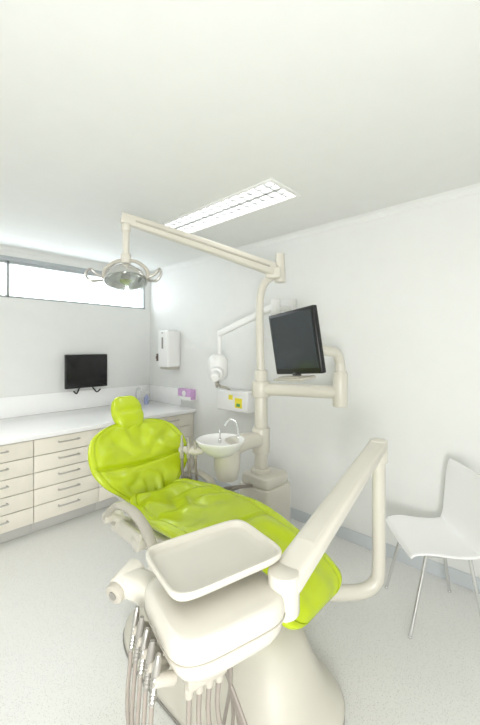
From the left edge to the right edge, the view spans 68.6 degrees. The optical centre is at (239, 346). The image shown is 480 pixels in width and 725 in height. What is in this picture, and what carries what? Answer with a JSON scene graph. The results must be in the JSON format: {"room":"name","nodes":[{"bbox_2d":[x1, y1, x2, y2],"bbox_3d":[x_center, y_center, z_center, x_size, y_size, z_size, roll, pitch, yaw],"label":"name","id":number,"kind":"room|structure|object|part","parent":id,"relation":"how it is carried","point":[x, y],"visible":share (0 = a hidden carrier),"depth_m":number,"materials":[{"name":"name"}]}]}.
{"room":"dental clinic","nodes":[
{"label":"dental clinic","id":0,"kind":"room"},
{"bbox_2d":[0,250,149,396],"bbox_3d":[-2.693,0.275,3.504,0.150,2.650,4.337,0,0,43],"label":"wall","id":1,"kind":"structure","parent":0,"point":[36,336],"depth_m":4.06,"materials":[{"name":"paint"}]},
{"bbox_2d":[0,255,144,308],"bbox_3d":[-2.168,-0.735,3.987,0.078,0.430,2.500,0,0,43],"label":"window","id":2,"kind":"structure","parent":1,"relation":"in","point":[7,260],"depth_m":3.94,"materials":[{"name":"metal"}]},
{"bbox_2d":[0,244,145,273],"bbox_3d":[-2.622,-1.028,3.438,0.045,0.045,4.037,0,0,43],"label":"trim","id":3,"kind":"structure","parent":1,"relation":"attached to","point":[2,247],"depth_m":3.98,"materials":[{"name":"paint"}]},
{"bbox_2d":[64,354,106,393],"bbox_3d":[-1.836,0.318,4.204,0.141,0.460,0.500,0,0,43],"label":"computer monitor","id":4,"kind":"object","parent":1,"relation":"attached to","point":[80,370],"visible":1,"depth_m":4.16,"materials":[{"name":"black plastic"}]},
{"bbox_2d":[0,0,479,270],"bbox_3d":[-0.636,-1.147,1.579,5.786,0.195,4.337,0,0,43],"label":"ceiling","id":5,"kind":"structure","parent":0,"point":[158,111],"depth_m":1.59,"materials":[{"name":"paint"}]},
{"bbox_2d":[162,178,300,233],"bbox_3d":[-0.144,-1.090,2.730,1.242,0.100,0.332,0,0,43],"label":"ceiling light","id":6,"kind":"object","parent":5,"relation":"attached to","point":[270,192],"visible":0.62,"depth_m":2.65,"materials":[{"name":"paint"}]},
{"bbox_2d":[178,182,276,221],"bbox_3d":[-0.144,-1.135,2.730,1.186,0.006,0.286,0,0,43],"label":"diffuser","id":7,"kind":"object","parent":6,"relation":"attached to","point":[269,182],"depth_m":2.71,"materials":[{"name":"white plastic"}]},
{"bbox_2d":[0,476,479,724],"bbox_3d":[-0.636,1.650,1.579,5.786,0.100,4.337,0,0,43],"label":"floor","id":8,"kind":"structure","parent":0,"point":[64,660],"depth_m":1.92,"materials":[{"name":"plastic"}]},
{"bbox_2d":[0,440,32,542],"bbox_3d":[-2.279,1.191,3.093,1.008,0.816,0.561,0,0,43],"label":"base cabinet","id":9,"kind":"object","parent":8,"relation":"on","point":[16,459],"visible":0.98,"depth_m":2.89,"materials":[{"name":"beige laminate"}]},
{"bbox_3d":[-1.944,1.423,2.780,0.018,0.135,0.557,0,0,43],"label":"drawer","id":10,"kind":"part","parent":9,"relation":"part of","materials":[{"name":"beige laminate"}]},
{"bbox_3d":[-1.944,1.282,2.780,0.018,0.135,0.557,0,0,43],"label":"drawer","id":11,"kind":"part","parent":9,"relation":"part of","materials":[{"name":"beige laminate"}]},
{"bbox_3d":[-1.944,1.141,2.780,0.018,0.135,0.557,0,0,43],"label":"drawer","id":12,"kind":"part","parent":9,"relation":"part of","materials":[{"name":"beige laminate"}]},
{"bbox_3d":[-1.944,1.000,2.780,0.018,0.135,0.557,0,0,43],"label":"drawer","id":13,"kind":"part","parent":9,"relation":"part of","materials":[{"name":"beige laminate"}]},
{"bbox_3d":[-1.944,0.859,2.780,0.018,0.135,0.557,0,0,43],"label":"drawer","id":14,"kind":"part","parent":9,"relation":"part of","materials":[{"name":"beige laminate"}]},
{"bbox_2d":[0,384,195,468],"bbox_3d":[-1.690,1.009,3.729,1.004,0.978,2.335,0,0,43],"label":"countertop","id":15,"kind":"structure","parent":9,"relation":"on","point":[23,418],"depth_m":3.86,"materials":[{"name":"white laminate"}]},
{"bbox_2d":[144,391,148,403],"bbox_3d":[-1.212,0.657,4.559,0.060,0.165,0.060,0,0,-8],"label":"soap bottle","id":16,"kind":"object","parent":15,"relation":"on","point":[146,398],"visible":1,"depth_m":4.54,"materials":[{"name":"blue plastic"}]},
{"bbox_3d":[-0.923,1.140,4.572,0.936,0.715,0.050,0,0,43],"label":"filler panel","id":17,"kind":"part","parent":15,"relation":"part of","materials":[{"name":"beige laminate"}]},
{"bbox_2d":[31,429,98,532],"bbox_3d":[-1.893,1.191,3.505,1.008,0.816,0.563,0,0,43],"label":"base cabinet","id":18,"kind":"object","parent":8,"relation":"on","point":[65,488],"visible":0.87,"depth_m":3.15,"materials":[{"name":"beige laminate"}]},
{"bbox_3d":[-1.559,1.000,3.192,0.018,0.135,0.559,0,0,43],"label":"drawer","id":19,"kind":"part","parent":18,"relation":"part of","materials":[{"name":"beige laminate"}]},
{"bbox_3d":[-1.559,1.141,3.192,0.018,0.135,0.559,0,0,43],"label":"drawer","id":20,"kind":"part","parent":18,"relation":"part of","materials":[{"name":"beige laminate"}]},
{"bbox_3d":[-1.559,1.423,3.192,0.018,0.135,0.559,0,0,43],"label":"drawer","id":21,"kind":"part","parent":18,"relation":"part of","materials":[{"name":"beige laminate"}]},
{"bbox_3d":[-1.559,1.282,3.192,0.018,0.135,0.559,0,0,43],"label":"drawer","id":22,"kind":"part","parent":18,"relation":"part of","materials":[{"name":"beige laminate"}]},
{"bbox_3d":[-1.559,0.859,3.192,0.018,0.135,0.559,0,0,43],"label":"drawer","id":23,"kind":"part","parent":18,"relation":"part of","materials":[{"name":"beige laminate"}]},
{"bbox_3d":[-1.539,1.121,3.173,0.037,0.012,0.190,0,0,43],"label":"handle","id":24,"kind":"part","parent":18,"relation":"part of","materials":[{"name":"metal"}]},
{"bbox_3d":[-1.539,1.403,3.173,0.037,0.012,0.190,0,0,43],"label":"handle","id":25,"kind":"part","parent":18,"relation":"part of","materials":[{"name":"metal"}]},
{"bbox_3d":[-1.539,1.262,3.173,0.037,0.012,0.190,0,0,43],"label":"handle","id":26,"kind":"part","parent":18,"relation":"part of","materials":[{"name":"metal"}]},
{"bbox_3d":[-1.539,0.980,3.173,0.037,0.012,0.190,0,0,43],"label":"handle","id":27,"kind":"part","parent":18,"relation":"part of","materials":[{"name":"metal"}]},
{"bbox_3d":[-1.539,0.839,3.173,0.037,0.012,0.190,0,0,43],"label":"handle","id":28,"kind":"part","parent":18,"relation":"part of","materials":[{"name":"metal"}]},
{"bbox_2d":[96,427,120,509],"bbox_3d":[-1.507,1.191,3.917,1.008,0.816,0.563,0,0,43],"label":"base cabinet","id":29,"kind":"object","parent":8,"relation":"on","point":[106,498],"visible":0.03,"depth_m":3.47,"materials":[{"name":"beige laminate"}]},
{"bbox_3d":[-1.173,1.423,3.604,0.018,0.135,0.559,0,0,43],"label":"drawer","id":30,"kind":"part","parent":29,"relation":"part of","materials":[{"name":"beige laminate"}]},
{"bbox_2d":[157,413,190,476],"bbox_3d":[-1.120,1.191,4.331,1.008,0.816,0.565,0,0,43],"label":"base cabinet","id":31,"kind":"object","parent":8,"relation":"on","point":[182,422],"visible":0.14,"depth_m":4.14,"materials":[{"name":"beige laminate"}]},
{"bbox_3d":[-0.786,0.859,4.018,0.018,0.135,0.561,0,0,43],"label":"drawer","id":32,"kind":"part","parent":31,"relation":"part of","materials":[{"name":"beige laminate"}]},
{"bbox_3d":[-0.786,1.000,4.018,0.018,0.135,0.561,0,0,43],"label":"drawer","id":33,"kind":"part","parent":31,"relation":"part of","materials":[{"name":"beige laminate"}]},
{"bbox_2d":[88,395,344,724],"bbox_3d":[-0.271,0.985,2.053,0.797,1.230,1.864,0,0,-41],"label":"dental chair","id":34,"kind":"object","parent":8,"relation":"on","point":[136,459],"visible":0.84,"depth_m":1.90,"materials":[{"name":"plastic"}]},
{"bbox_3d":[-0.609,0.994,1.932,0.563,0.248,0.070,0,0,43],"label":"armrest","id":35,"kind":"part","parent":34,"relation":"part of","materials":[{"name":"grey plastic"}]},
{"bbox_3d":[-0.706,0.812,2.524,0.356,0.525,0.770,0,0,43],"label":"backrest","id":36,"kind":"part","parent":34,"relation":"part of","materials":[{"name":"leather"}]},
{"bbox_3d":[-0.134,1.116,1.988,1.128,0.162,0.484,0,0,43],"label":"seat frame","id":37,"kind":"part","parent":34,"relation":"part of","materials":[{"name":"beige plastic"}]},
{"bbox_3d":[-0.315,1.011,2.654,0.073,0.174,0.466,0,0,-41],"label":"armrest","id":38,"kind":"part","parent":34,"relation":"part of","materials":[{"name":"grey plastic"}]},
{"bbox_2d":[129,478,341,629],"bbox_3d":[-0.106,1.044,1.973,1.289,0.228,0.604,0,0,43],"label":"seat cushion","id":39,"kind":"object","parent":34,"relation":"on","point":[183,506],"depth_m":1.98,"materials":[{"name":"leather"}]},
{"bbox_2d":[106,438,387,724],"bbox_3d":[0.122,1.041,1.510,0.618,1.088,1.473,0,0,37],"label":"dental instrument tray unit","id":40,"kind":"object","parent":34,"relation":"attached to","point":[209,604],"visible":0.98,"depth_m":1.06,"materials":[{"name":"beige plastic"}]},
{"bbox_3d":[-0.410,0.800,1.130,0.028,0.028,0.010,0,0,28],"label":"knob","id":41,"kind":"part","parent":40,"relation":"part of","materials":[{"name":"grey plastic"}]},
{"bbox_3d":[-0.380,0.785,1.192,0.080,0.096,0.108,0,0,26],"label":"handle knob","id":42,"kind":"part","parent":40,"relation":"part of","materials":[{"name":"beige plastic"}]},
{"bbox_3d":[-0.314,0.794,1.159,0.216,0.090,0.099,0,0,25],"label":"handle","id":43,"kind":"part","parent":40,"relation":"part of","materials":[{"name":"beige plastic"}]},
{"bbox_2d":[145,519,281,601],"bbox_3d":[-0.086,0.684,1.160,0.396,0.032,0.290,0,0,-34],"label":"tray","id":44,"kind":"object","parent":40,"relation":"on","point":[196,564],"depth_m":1.14,"materials":[{"name":"beige plastic"}]},
{"bbox_3d":[-0.082,0.796,1.083,0.379,0.004,0.347,0,0,-32],"label":"seam trim","id":45,"kind":"part","parent":40,"relation":"part of","materials":[{"name":"grey plastic"}]},
{"bbox_3d":[0.446,0.632,1.506,0.104,0.270,1.067,0,0,37],"label":"support arm","id":46,"kind":"part","parent":40,"relation":"part of","materials":[{"name":"beige plastic"}]},
{"bbox_2d":[120,212,347,521],"bbox_3d":[0.009,0.360,2.453,1.433,2.480,0.796,0,0,-39],"label":"support arm","id":47,"kind":"object","parent":8,"relation":"on","point":[271,485],"visible":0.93,"depth_m":2.75,"materials":[{"name":"beige plastic"}]},
{"bbox_2d":[84,222,162,289],"bbox_3d":[-0.757,-0.581,2.287,0.475,0.448,0.262,0,0,-19],"label":"light","id":48,"kind":"object","parent":47,"relation":"attached to","point":[124,276],"visible":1,"depth_m":2.28,"materials":[{"name":"beige plastic"}]},
{"bbox_3d":[-0.941,-0.464,2.280,0.125,0.099,0.052,0,0,-37],"label":"handle","id":49,"kind":"part","parent":48,"relation":"part of","materials":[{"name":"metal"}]},
{"bbox_3d":[-0.745,-0.675,2.299,0.064,0.260,0.064,0,0,43],"label":"stem","id":50,"kind":"part","parent":48,"relation":"part of","materials":[{"name":"beige plastic"}]},
{"bbox_3d":[-0.549,-0.464,2.280,0.125,0.099,0.052,0,0,37],"label":"handle","id":51,"kind":"part","parent":48,"relation":"part of","materials":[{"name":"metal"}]},
{"bbox_2d":[178,435,252,490],"bbox_3d":[-0.166,0.920,2.667,0.591,0.540,0.123,0,0,-16],"label":"holder","id":52,"kind":"object","parent":47,"relation":"attached to","point":[195,450],"visible":0.69,"depth_m":2.59,"materials":[{"name":"beige plastic"}]},
{"bbox_3d":[-0.362,0.770,2.609,0.186,0.054,0.079,0,0,0],"label":"holder arm","id":53,"kind":"part","parent":52,"relation":"part of","materials":[{"name":"beige plastic"}]},
{"bbox_2d":[196,418,269,482],"bbox_3d":[-0.033,0.773,2.719,0.360,0.453,0.688,0,0,43],"label":"cuspidor","id":54,"kind":"object","parent":47,"relation":"attached to","point":[226,449],"visible":0.98,"depth_m":2.64,"materials":[{"name":"white plastic"}]},
{"bbox_2d":[196,433,244,457],"bbox_3d":[-0.145,0.742,2.599,0.360,0.126,0.360,0,0,43],"label":"bowl","id":55,"kind":"object","parent":54,"relation":"on","point":[222,445],"depth_m":2.60,"materials":[{"name":"white ceramic"}]},
{"bbox_2d":[224,418,238,436],"bbox_3d":[-0.061,0.645,2.692,0.126,0.199,0.037,0,0,-12],"label":"tap","id":56,"kind":"object","parent":54,"relation":"on","point":[231,435],"depth_m":2.69,"materials":[{"name":"silver metal"}]},
{"bbox_3d":[0.173,0.615,2.899,0.170,0.850,0.170,0,0,43],"label":"post","id":57,"kind":"part","parent":47,"relation":"part of","materials":[{"name":"beige plastic"}]},
{"bbox_3d":[0.208,-0.197,2.898,0.160,0.817,0.068,0,0,2],"label":"post","id":58,"kind":"part","parent":47,"relation":"part of","materials":[{"name":"beige plastic"}]},
{"bbox_2d":[269,305,325,380],"bbox_3d":[0.380,-0.012,2.357,0.170,0.497,0.490,0,0,-32],"label":"monitor","id":59,"kind":"object","parent":47,"relation":"attached to","point":[295,334],"visible":1,"depth_m":2.29,"materials":[{"name":"black plastic"}]},
{"bbox_3d":[0.452,0.315,2.763,0.770,0.250,0.150,0,0,26],"label":"monitor arm","id":60,"kind":"part","parent":47,"relation":"part of","materials":[{"name":"beige plastic"}]},
{"bbox_2d":[384,458,479,638],"bbox_3d":[1.158,1.163,2.119,0.435,0.874,0.470,0,0,5],"label":"chair","id":61,"kind":"object","parent":8,"relation":"on","point":[455,534],"visible":1,"depth_m":2.10,"materials":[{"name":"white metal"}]},
{"bbox_3d":[1.018,1.379,2.316,0.127,0.442,0.024,0,0,23],"label":"leg","id":62,"kind":"part","parent":61,"relation":"part of","materials":[{"name":"silver metal"}]},
{"bbox_3d":[0.986,1.379,1.952,0.127,0.442,0.023,0,0,-16],"label":"leg","id":63,"kind":"part","parent":61,"relation":"part of","materials":[{"name":"silver metal"}]},
{"bbox_3d":[1.334,1.379,2.289,0.099,0.442,0.024,0,0,-20],"label":"leg","id":64,"kind":"part","parent":61,"relation":"part of","materials":[{"name":"silver metal"}]},
{"bbox_3d":[1.303,1.379,1.924,0.100,0.442,0.024,0,0,33],"label":"leg","id":65,"kind":"part","parent":61,"relation":"part of","materials":[{"name":"silver metal"}]},
{"bbox_2d":[150,193,479,577],"bbox_3d":[0.795,0.275,3.107,5.486,2.650,0.150,0,0,43],"label":"wall","id":66,"kind":"structure","parent":0,"point":[398,294],"depth_m":2.84,"materials":[{"name":"paint"}]},
{"bbox_2d":[158,330,179,369],"bbox_3d":[-0.897,0.035,4.442,0.220,0.490,0.208,0,0,43],"label":"paper towel dispenser","id":67,"kind":"object","parent":66,"relation":"attached to","point":[168,340],"visible":1,"depth_m":4.36,"materials":[{"name":"white plastic"}]},
{"bbox_2d":[160,366,178,369],"bbox_3d":[-0.888,0.260,4.452,0.190,0.040,0.160,0,0,43],"label":"outlet","id":68,"kind":"object","parent":67,"relation":"attached to","point":[162,367],"depth_m":4.38,"materials":[{"name":"grey plastic"}]},
{"bbox_2d":[177,387,196,400],"bbox_3d":[-0.649,0.570,4.283,0.260,0.140,0.100,0,0,43],"label":"glove box","id":69,"kind":"object","parent":66,"relation":"attached to","point":[185,393],"visible":1,"depth_m":4.23,"materials":[{"name":"purple cardboard"}]},
{"bbox_2d":[208,299,295,413],"bbox_3d":[0.019,0.115,3.393,0.930,1.110,0.487,0,0,43],"label":"dental x-ray machine","id":70,"kind":"object","parent":66,"relation":"attached to","point":[234,400],"visible":0.96,"depth_m":3.53,"materials":[{"name":"white plastic"}]},
{"bbox_3d":[-0.212,-0.035,3.608,0.044,0.270,0.044,0,0,43],"label":"drop rod","id":71,"kind":"part","parent":70,"relation":"part of","materials":[{"name":"white plastic"}]},
{"bbox_3d":[0.051,-0.250,3.369,0.729,0.289,0.047,0,0,42],"label":"arm","id":72,"kind":"part","parent":70,"relation":"part of","materials":[{"name":"white plastic"}]},
{"bbox_2d":[149,183,479,274],"bbox_3d":[0.728,-1.028,3.036,5.486,0.045,0.045,0,0,43],"label":"trim","id":73,"kind":"structure","parent":66,"relation":"attached to","point":[472,189],"depth_m":2.85,"materials":[{"name":"paint"}]},
{"bbox_2d":[195,476,479,593],"bbox_3d":[1.100,1.550,2.712,4.500,0.100,0.010,0,0,43],"label":"baseboard","id":74,"kind":"structure","parent":66,"relation":"attached to","point":[458,577],"depth_m":2.61,"materials":[{"name":"plastic"}]}
]}

